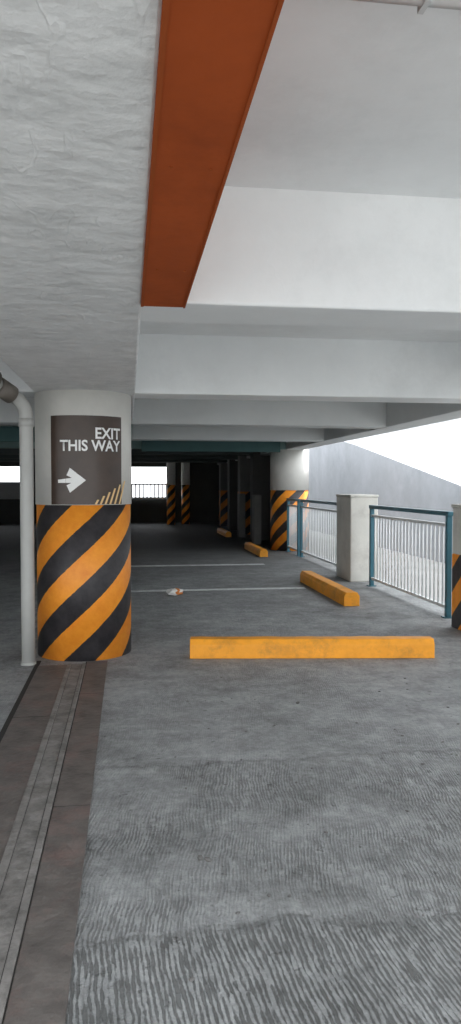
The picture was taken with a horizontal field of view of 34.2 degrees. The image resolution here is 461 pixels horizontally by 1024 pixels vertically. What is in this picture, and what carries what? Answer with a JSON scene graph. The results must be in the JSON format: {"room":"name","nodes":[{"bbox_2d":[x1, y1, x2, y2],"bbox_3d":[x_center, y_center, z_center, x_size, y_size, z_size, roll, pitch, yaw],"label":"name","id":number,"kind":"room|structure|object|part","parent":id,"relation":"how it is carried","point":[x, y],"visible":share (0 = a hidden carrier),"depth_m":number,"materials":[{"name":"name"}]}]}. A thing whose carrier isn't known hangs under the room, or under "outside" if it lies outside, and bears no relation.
{"room":"parking garage","nodes":[
{"label":"parking garage","id":0,"kind":"room"},
{"bbox_2d":[0,482,19,498],"bbox_3d":[-8.974,-0.807,29.103,9.300,0.720,0.080,0,2,-8],"label":"panel","id":1,"kind":"object","parent":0,"point":[8,490],"depth_m":29.12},
{"bbox_2d":[0,462,165,466],"bbox_3d":[-9.057,-2.123,29.110,17.950,0.710,0.250,0,2,-8],"label":"lintel","id":2,"kind":"object","parent":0,"point":[2,464],"depth_m":29.72,"materials":[{"name":"black concrete"}]},
{"bbox_2d":[0,499,166,523],"bbox_3d":[-9.057,0.026,29.187,17.950,1.050,0.250,0,2,-8],"label":"wall","id":3,"kind":"structure","parent":0,"point":[142,510],"depth_m":29.80,"materials":[{"name":"paint"}]},
{"bbox_2d":[131,484,166,498],"bbox_3d":[-3.159,-0.825,29.761,1.850,0.610,0.050,0,2,-8],"label":"railing","id":4,"kind":"object","parent":3,"relation":"in","point":[135,497],"depth_m":29.73,"materials":[{"name":"white metal"}]},
{"bbox_2d":[0,459,226,462],"bbox_3d":[-8.814,-2.009,25.860,17.550,0.544,0.400,0,2,-8],"label":"ceiling beam","id":5,"kind":"structure","parent":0,"point":[1,460],"depth_m":26.59,"materials":[{"name":"concrete"}]},
{"bbox_2d":[0,454,237,459],"bbox_3d":[-8.364,-1.890,22.563,17.550,0.544,0.400,0,2,-8],"label":"ceiling beam","id":6,"kind":"structure","parent":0,"point":[2,456],"depth_m":23.28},
{"bbox_2d":[0,448,252,455],"bbox_3d":[-7.913,-1.772,19.265,17.550,0.544,0.400,0,2,-8],"label":"ceiling beam","id":7,"kind":"structure","parent":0,"point":[2,450],"depth_m":19.93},
{"bbox_2d":[0,440,285,448],"bbox_3d":[-7.462,-1.653,15.968,17.550,0.544,0.400,0,2,-8],"label":"ceiling beam","id":8,"kind":"structure","parent":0,"point":[134,444],"depth_m":16.49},
{"bbox_2d":[0,425,323,441],"bbox_3d":[-7.011,-1.534,12.671,17.550,0.544,0.400,0,2,-8],"label":"ceiling beam","id":9,"kind":"structure","parent":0,"point":[139,433],"depth_m":13.44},
{"bbox_2d":[0,397,386,428],"bbox_3d":[-6.560,-1.416,9.374,17.550,0.544,0.400,0,2,-8],"label":"ceiling beam","id":10,"kind":"structure","parent":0,"point":[147,412],"depth_m":10.12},
{"bbox_2d":[141,441,279,451],"bbox_3d":[-0.420,-1.471,16.695,3.100,0.260,0.080,0,2,-8],"label":"band","id":11,"kind":"object","parent":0,"point":[156,446],"depth_m":16.65,"materials":[{"name":"teal paint"}]},
{"bbox_2d":[141,0,283,307],"bbox_3d":[-0.085,-1.125,1.753,0.196,0.547,3.175,0,2,-8],"label":"ceiling beam","id":12,"kind":"structure","parent":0,"point":[212,54],"depth_m":1.63,"materials":[{"name":"orange paint"}]},
{"bbox_2d":[0,522,460,1023],"bbox_3d":[-6.603,1.196,11.260,17.950,0.200,36.000,0,2,-8],"label":"floor","id":13,"kind":"structure","parent":0,"point":[153,917],"depth_m":3.55,"materials":[{"name":"concrete"}]},
{"bbox_2d":[33,462,36,523],"bbox_3d":[-7.445,-0.971,29.362,0.500,2.830,0.270,0,2,-8],"label":"pier","id":14,"kind":"object","parent":13,"relation":"on","point":[35,520],"depth_m":29.22,"materials":[{"name":"grey concrete"}]},
{"bbox_2d":[0,661,106,1023],"bbox_3d":[-0.507,1.484,0.237,0.595,0.016,12.500,0,2,-8],"label":"channel","id":15,"kind":"object","parent":13,"relation":"on","point":[49,737],"visible":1,"depth_m":3.25,"materials":[{"name":"grey concrete"}]},
{"bbox_2d":[36,504,130,661],"bbox_3d":[-1.317,0.592,6.766,0.830,1.330,0.830,0,2,-8],"label":"striped column","id":16,"kind":"structure","parent":13,"relation":"on","point":[84,551],"depth_m":6.40,"materials":[{"name":"orange paint"}]},
{"bbox_2d":[34,389,131,504],"bbox_3d":[-1.317,-0.567,6.724,0.846,0.990,0.846,0,2,-8],"label":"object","id":17,"kind":"structure","parent":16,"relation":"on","point":[49,403],"depth_m":6.40,"materials":[{"name":"white paint"}]},
{"bbox_2d":[51,415,124,504],"bbox_3d":[-1.198,-0.440,6.382,0.631,0.750,0.144,-1,2,-18],"label":"exit sign","id":18,"kind":"object","parent":17,"relation":"attached to","point":[85,449],"visible":1,"depth_m":6.32,"materials":[{"name":"grey paint"}]},
{"bbox_2d":[167,485,174,524],"bbox_3d":[-2.267,-0.277,28.564,0.320,1.500,0.320,0,2,-8],"label":"striped column","id":19,"kind":"structure","parent":13,"relation":"on","point":[170,488],"depth_m":28.43,"materials":[{"name":"orange paint"}]},
{"bbox_2d":[166,463,174,484],"bbox_3d":[-2.267,-1.691,28.514,0.336,1.330,0.336,0,2,-8],"label":"shaft","id":20,"kind":"object","parent":19,"relation":"on","point":[170,467],"visible":0.57,"depth_m":28.38,"materials":[{"name":"white paint"}]},
{"bbox_2d":[166,588,182,595],"bbox_3d":[-0.753,1.083,10.135,0.236,0.106,0.174,0,2,-8],"label":"paper litter","id":21,"kind":"object","parent":13,"relation":"on","point":[176,591],"visible":1,"depth_m":10.08,"materials":[{"name":"white paper"}]},
{"bbox_2d":[181,485,189,523],"bbox_3d":[-1.732,-0.290,28.940,0.320,1.500,0.320,0,2,-8],"label":"striped column","id":22,"kind":"structure","parent":13,"relation":"on","point":[185,489],"depth_m":28.81,"materials":[{"name":"paint"}]},
{"bbox_2d":[181,463,189,484],"bbox_3d":[-1.732,-1.705,28.889,0.336,1.330,0.336,0,2,-8],"label":"shaft","id":23,"kind":"object","parent":22,"relation":"on","point":[185,467],"visible":0.62,"depth_m":28.76,"materials":[{"name":"white paint"}]},
{"bbox_2d":[175,463,218,522],"bbox_3d":[-1.228,-1.002,30.211,2.150,2.830,0.270,0,2,-8],"label":"wall","id":24,"kind":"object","parent":13,"relation":"on","point":[204,477],"depth_m":30.09,"materials":[{"name":"black concrete"}]},
{"bbox_2d":[131,564,264,566],"bbox_3d":[-0.624,0.994,14.029,2.550,0.004,0.180,0,2,-8],"label":"parking line","id":25,"kind":"object","parent":13,"relation":"on","point":[200,564],"visible":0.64,"depth_m":13.95,"materials":[{"name":"paint"}]},
{"bbox_2d":[131,587,305,591],"bbox_3d":[-0.178,1.111,10.771,2.550,0.004,0.140,0,2,-8],"label":"parking line","id":26,"kind":"object","parent":13,"relation":"on","point":[275,587],"visible":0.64,"depth_m":10.74,"materials":[{"name":"paint"}]},
{"bbox_2d":[219,463,226,525],"bbox_3d":[-0.164,-0.910,27.668,0.470,2.830,0.500,0,2,-8],"label":"pilaster","id":27,"kind":"object","parent":13,"relation":"on","point":[222,466],"visible":0.4,"depth_m":27.42,"materials":[{"name":"paint"}]},
{"bbox_2d":[217,528,230,536],"bbox_3d":[-0.199,0.609,22.617,0.173,0.157,2.100,0,2,-8],"label":"wheel stop","id":28,"kind":"object","parent":13,"relation":"on","point":[225,533],"visible":1,"depth_m":22.05,"materials":[{"name":"orange paint"}]},
{"bbox_2d":[227,460,237,529],"bbox_3d":[0.161,-0.825,25.291,0.470,2.830,0.500,0,2,-8],"label":"pilaster","id":29,"kind":"object","parent":13,"relation":"on","point":[232,465],"visible":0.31,"depth_m":25.05,"materials":[{"name":"paint"}]},
{"bbox_2d":[237,494,244,536],"bbox_3d":[0.313,0.097,21.659,0.180,1.250,0.400,0,2,-8],"label":"concrete pillar","id":30,"kind":"structure","parent":13,"relation":"on","point":[240,497],"depth_m":21.47,"materials":[{"name":"grey concrete"}]},
{"bbox_2d":[238,456,249,534],"bbox_3d":[0.486,-0.739,22.915,0.470,2.830,0.500,0,2,-8],"label":"pilaster","id":31,"kind":"object","parent":13,"relation":"on","point":[243,461],"visible":0.33,"depth_m":22.66,"materials":[{"name":"paint"}]},
{"bbox_2d":[244,542,267,556],"bbox_3d":[0.554,0.823,16.668,0.173,0.157,2.100,0,2,-8],"label":"wheel stop","id":32,"kind":"object","parent":13,"relation":"on","point":[259,551],"visible":1,"depth_m":16.16,"materials":[{"name":"orange paint"}]},
{"bbox_2d":[252,495,260,544],"bbox_3d":[0.665,0.189,19.085,0.180,1.250,0.400,0,2,-8],"label":"concrete pillar","id":33,"kind":"structure","parent":13,"relation":"on","point":[256,499],"depth_m":18.89,"materials":[{"name":"grey concrete"}]},
{"bbox_2d":[250,452,269,539],"bbox_3d":[0.811,-0.654,20.539,0.470,2.830,0.500,0,2,-8],"label":"pilaster","id":34,"kind":"object","parent":13,"relation":"on","point":[259,464],"visible":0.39,"depth_m":20.31,"materials":[{"name":"paint"}]},
{"bbox_2d":[270,490,307,550],"bbox_3d":[1.371,0.182,17.464,0.880,1.380,0.880,0,2,-8],"label":"striped column","id":35,"kind":"structure","parent":13,"relation":"on","point":[278,502],"depth_m":17.10,"materials":[{"name":"orange paint"}]},
{"bbox_2d":[270,449,308,489],"bbox_3d":[1.371,-0.977,17.422,0.896,0.940,0.896,0,2,-8],"label":"shaft","id":36,"kind":"object","parent":35,"relation":"on","point":[289,469],"visible":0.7,"depth_m":17.03,"materials":[{"name":"white paint"}]},
{"bbox_2d":[286,498,299,555],"bbox_3d":[1.374,0.308,16.409,0.120,1.205,1.140,0,2,-8],"label":"balcony railing","id":37,"kind":"object","parent":13,"relation":"on","point":[295,536],"visible":0.94,"depth_m":16.39,"materials":[{"name":"metal"}]},
{"bbox_2d":[190,636,434,658],"bbox_3d":[0.708,1.181,6.573,2.120,0.167,0.183,0,2,-1],"label":"wheel stop","id":38,"kind":"object","parent":13,"relation":"on","point":[201,647],"visible":1,"depth_m":6.49,"materials":[{"name":"orange paint"}]},
{"bbox_2d":[174,677,459,981],"bbox_3d":[1.113,1.343,4.275,3.000,0.015,3.655,0,2,-8],"label":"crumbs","id":39,"kind":"object","parent":13,"relation":"on","point":[200,857],"visible":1,"depth_m":3.01,"materials":[{"name":"grey"}]},
{"bbox_2d":[298,499,336,565],"bbox_3d":[1.682,0.389,14.156,0.120,1.205,3.090,0,2,-8],"label":"balcony railing","id":40,"kind":"object","parent":13,"relation":"on","point":[304,510],"visible":0.77,"depth_m":14.27,"materials":[{"name":"white metal"}]},
{"bbox_2d":[300,571,359,605],"bbox_3d":[1.341,1.038,10.472,0.203,0.172,2.400,0,2,-8],"label":"wheel stop","id":41,"kind":"object","parent":13,"relation":"on","point":[342,595],"visible":1,"depth_m":9.99,"materials":[{"name":"orange paint"}]},
{"bbox_2d":[336,494,378,581],"bbox_3d":[2.016,0.394,12.005,0.460,1.350,0.820,0,2,-8],"label":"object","id":42,"kind":"object","parent":13,"relation":"on","point":[352,536],"depth_m":11.62,"materials":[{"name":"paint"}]},
{"bbox_3d":[2.016,-0.261,11.982,0.460,0.040,0.820,0,2,-8],"label":"cap","id":43,"kind":"part","parent":42,"relation":"part of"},
{"bbox_2d":[366,505,452,618],"bbox_3d":[2.278,0.546,9.799,0.120,1.205,2.790,0,2,-8],"label":"balcony railing","id":44,"kind":"object","parent":13,"relation":"on","point":[448,515],"visible":0.99,"depth_m":9.45,"materials":[{"name":"white metal"}]},
{"bbox_2d":[451,553,460,630],"bbox_3d":[2.637,0.835,7.662,0.530,0.780,0.600,0,2,-8],"label":"concrete pillar","id":45,"kind":"structure","parent":13,"relation":"on","point":[456,558],"depth_m":7.80,"materials":[{"name":"paint"}]},
{"bbox_2d":[451,504,460,554],"bbox_3d":[2.637,0.185,7.639,0.550,0.520,0.620,0,2,-8],"label":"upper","id":46,"kind":"object","parent":45,"relation":"on","point":[456,511],"depth_m":7.78,"materials":[{"name":"paint"}]},
{"bbox_3d":[2.637,-0.054,7.630,0.550,0.040,0.620,0,2,-8],"label":"cap","id":47,"kind":"part","parent":46,"relation":"part of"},
{"bbox_2d":[0,334,460,403],"bbox_3d":[-6.110,-1.297,6.077,17.550,0.544,0.400,0,2,-8],"label":"ceiling beam","id":48,"kind":"structure","parent":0,"point":[169,366],"depth_m":6.80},
{"bbox_2d":[269,490,270,539],"bbox_3d":[0.614,-0.785,24.193,0.170,3.030,12.600,0,2,-8],"label":"wall","id":49,"kind":"structure","parent":0,"point":[270,490],"depth_m":20.35,"materials":[{"name":"paint"}]},
{"bbox_2d":[139,0,460,341],"bbox_3d":[-5.804,-1.647,5.308,17.950,0.250,11.800,0,2,-8],"label":"ceiling","id":50,"kind":"structure","parent":0,"point":[350,96],"depth_m":2.68,"materials":[{"name":"white paint"}]},
{"bbox_2d":[0,372,35,665],"bbox_3d":[-1.945,-0.119,5.813,0.209,2.820,1.100,1,2,33],"label":"drain pipe","id":51,"kind":"object","parent":50,"relation":"hanging from","point":[9,393],"visible":1,"depth_m":6.19,"materials":[{"name":"plastic"}]},
{"bbox_2d":[0,0,161,423],"bbox_3d":[-1.054,-1.254,4.961,0.865,0.550,9.800,0,2,-8],"label":"beam","id":52,"kind":"structure","parent":50,"relation":"attached to","point":[78,78],"depth_m":2.00,"materials":[{"name":"paint"}]},
{"bbox_2d":[140,186,460,330],"bbox_3d":[-5.659,-1.179,2.779,17.550,0.544,0.400,0,2,-8],"label":"ceiling beam","id":53,"kind":"structure","parent":50,"relation":"attached to","point":[270,256],"depth_m":3.43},
{"bbox_2d":[352,0,460,14],"bbox_3d":[1.614,-1.389,2.175,3.200,0.048,0.060,0,2,-8],"label":"conduit","id":54,"kind":"object","parent":50,"relation":"attached to","point":[422,5],"depth_m":2.02,"materials":[{"name":"white metal"}]},
{"bbox_2d":[349,418,460,481],"bbox_3d":[8.258,-2.047,26.304,0.500,5.800,70.000,0,2,-8],"label":"sky","id":55,"kind":"structure","parent":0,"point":[436,447],"depth_m":28.95,"materials":[{"name":"white"}]},
{"bbox_3d":[-7.842,-2.183,20.210,17.950,0.250,18.300,0,2,-8],"label":"ceiling","id":56,"kind":"structure","parent":0,"visible":0},
{"bbox_2d":[0,426,34,441],"bbox_3d":[-5.706,-1.322,12.544,6.100,0.260,0.080,0,2,-8],"label":"ceiling band","id":57,"kind":"object","parent":56,"relation":"attached to","point":[7,433],"depth_m":12.77,"materials":[{"name":"paint"}]},
{"bbox_2d":[217,402,460,464],"bbox_3d":[1.681,-1.632,15.421,0.420,0.547,29.800,0,2,-8],"label":"beam","id":58,"kind":"structure","parent":56,"relation":"attached to","point":[400,416],"depth_m":10.03,"materials":[{"name":"paint"}]},
{"label":"outside","id":59,"kind":"structure","parent":0,"visible":0},
{"bbox_3d":[-1.354,1.498,9.968,80.000,0.290,100.000,0,2,-8],"label":"ground","id":60,"kind":"structure","parent":59,"visible":0},
{"bbox_2d":[306,530,451,606],"bbox_3d":[2.897,1.029,16.592,2.180,0.150,36.000,0,2,-8],"label":"driveway","id":61,"kind":"structure","parent":60,"relation":"on","point":[436,562],"depth_m":13.53,"materials":[{"name":"concrete"}]},
{"bbox_2d":[308,441,460,562],"bbox_3d":[4.076,-1.250,16.671,0.200,4.900,36.000,0,2,-8],"label":"wall","id":62,"kind":"structure","parent":60,"relation":"on","point":[346,467],"depth_m":18.29,"materials":[{"name":"paint"}]}
]}

